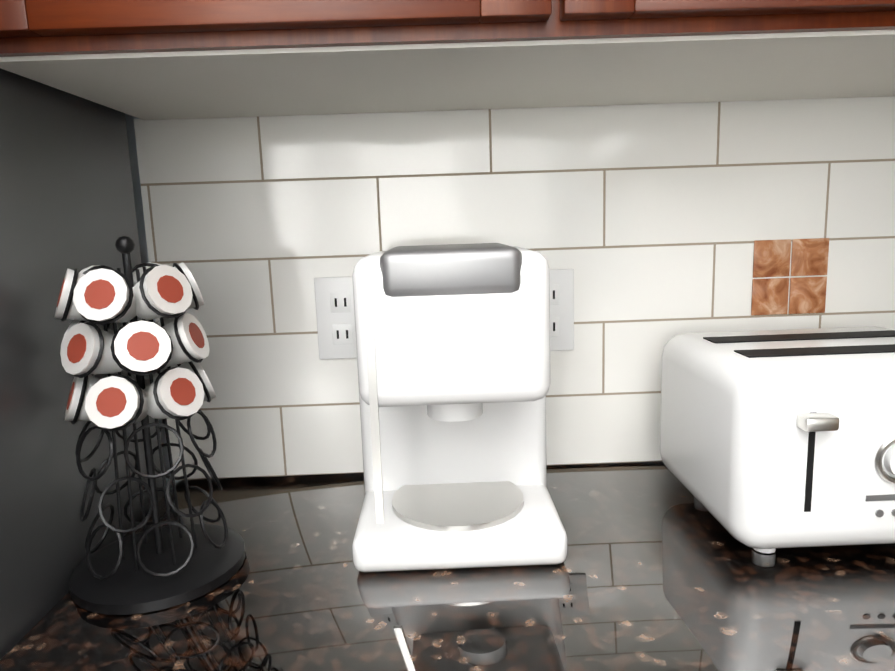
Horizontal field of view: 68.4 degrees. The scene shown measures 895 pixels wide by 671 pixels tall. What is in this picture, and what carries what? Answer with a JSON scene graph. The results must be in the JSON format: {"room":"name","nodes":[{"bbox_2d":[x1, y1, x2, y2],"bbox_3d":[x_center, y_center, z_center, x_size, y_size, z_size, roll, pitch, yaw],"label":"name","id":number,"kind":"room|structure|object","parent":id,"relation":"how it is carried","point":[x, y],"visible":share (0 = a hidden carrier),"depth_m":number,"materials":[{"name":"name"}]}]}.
{"room":"kitchen","nodes":[
{"label":"kitchen","id":0,"kind":"room"},
{"bbox_2d":[125,113,652,489],"bbox_3d":[-0.144,-0.262,0.943,2.505,2.750,0.100,-2,10,-1],"label":"wall","id":1,"kind":"structure","parent":0,"point":[136,187],"depth_m":0.90,"materials":[{"name":"white paint"}]},
{"bbox_2d":[0,0,894,119],"bbox_3d":[-0.374,-0.730,0.610,2.063,0.963,0.386,-2,10,-1],"label":"upper cabinet","id":2,"kind":"object","parent":1,"relation":"attached to","point":[165,59],"visible":1,"depth_m":0.58,"materials":[{"name":"brown wood"}]},
{"bbox_2d":[133,96,894,479],"bbox_3d":[0.300,-0.065,0.929,1.417,0.505,0.008,-2,10,-1],"label":"backsplash","id":3,"kind":"structure","parent":1,"relation":"attached to","point":[649,224],"depth_m":0.91,"materials":[{"name":"tile"}]},
{"bbox_2d":[314,276,356,358],"bbox_3d":[-0.147,-0.024,0.920,0.070,0.115,0.006,-2,10,-1],"label":"outlet","id":4,"kind":"object","parent":3,"relation":"attached to","point":[334,300],"visible":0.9,"depth_m":0.92,"materials":[{"name":"white plastic"}]},
{"bbox_2d":[550,269,573,350],"bbox_3d":[0.142,-0.035,0.923,0.070,0.115,0.006,-2,10,-1],"label":"outlet","id":5,"kind":"object","parent":3,"relation":"attached to","point":[561,309],"visible":0.52,"depth_m":0.92,"materials":[{"name":"white plastic"}]},
{"bbox_2d":[751,238,828,314],"bbox_3d":[0.480,-0.082,0.924,0.105,0.105,0.002,-2,10,-1],"label":"decorative tile","id":6,"kind":"object","parent":3,"relation":"attached to","point":[809,257],"depth_m":0.92,"materials":[{"name":"brown tile"}]},
{"bbox_3d":[-1.801,1.545,-1.018,6.200,0.050,9.700,-2,10,-1],"label":"floor","id":7,"kind":"structure","parent":0,"visible":0},
{"bbox_2d":[0,68,163,659],"bbox_3d":[-0.842,0.313,0.531,0.913,1.800,0.814,-2,10,-1],"label":"fridge","id":8,"kind":"object","parent":7,"relation":"on","point":[66,194],"depth_m":0.66,"materials":[{"name":"grey metal"}]},
{"bbox_3d":[0.789,1.181,-2.176,0.611,0.875,2.038,-2,10,-1],"label":"base cabinet","id":9,"kind":"object","parent":7,"relation":"on","visible":0},
{"bbox_2d":[0,461,894,670],"bbox_3d":[0.322,0.256,0.662,1.417,0.039,0.639,-2,10,-1],"label":"countertop","id":10,"kind":"structure","parent":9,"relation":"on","point":[660,568],"depth_m":0.58,"materials":[{"name":"black stone"}]},
{"bbox_2d":[55,236,244,614],"bbox_3d":[-0.312,0.076,0.676,0.172,0.352,0.172,-2,10,-1],"label":"carousel","id":11,"kind":"object","parent":10,"relation":"on","point":[155,566],"visible":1,"depth_m":0.64,"materials":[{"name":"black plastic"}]},
{"bbox_2d":[352,243,566,571],"bbox_3d":[0.006,0.059,0.774,0.223,0.330,0.274,-2,10,-1],"label":"coffee maker","id":12,"kind":"object","parent":10,"relation":"on","point":[453,351],"visible":1,"depth_m":0.67,"materials":[{"name":"white plastic"}]},
{"bbox_2d":[660,326,894,553],"bbox_3d":[0.435,0.111,0.759,0.305,0.206,0.278,-2,10,-1],"label":"toaster","id":13,"kind":"object","parent":10,"relation":"on","point":[771,441],"visible":1,"depth_m":0.65,"materials":[{"name":"white plastic"}]}
]}

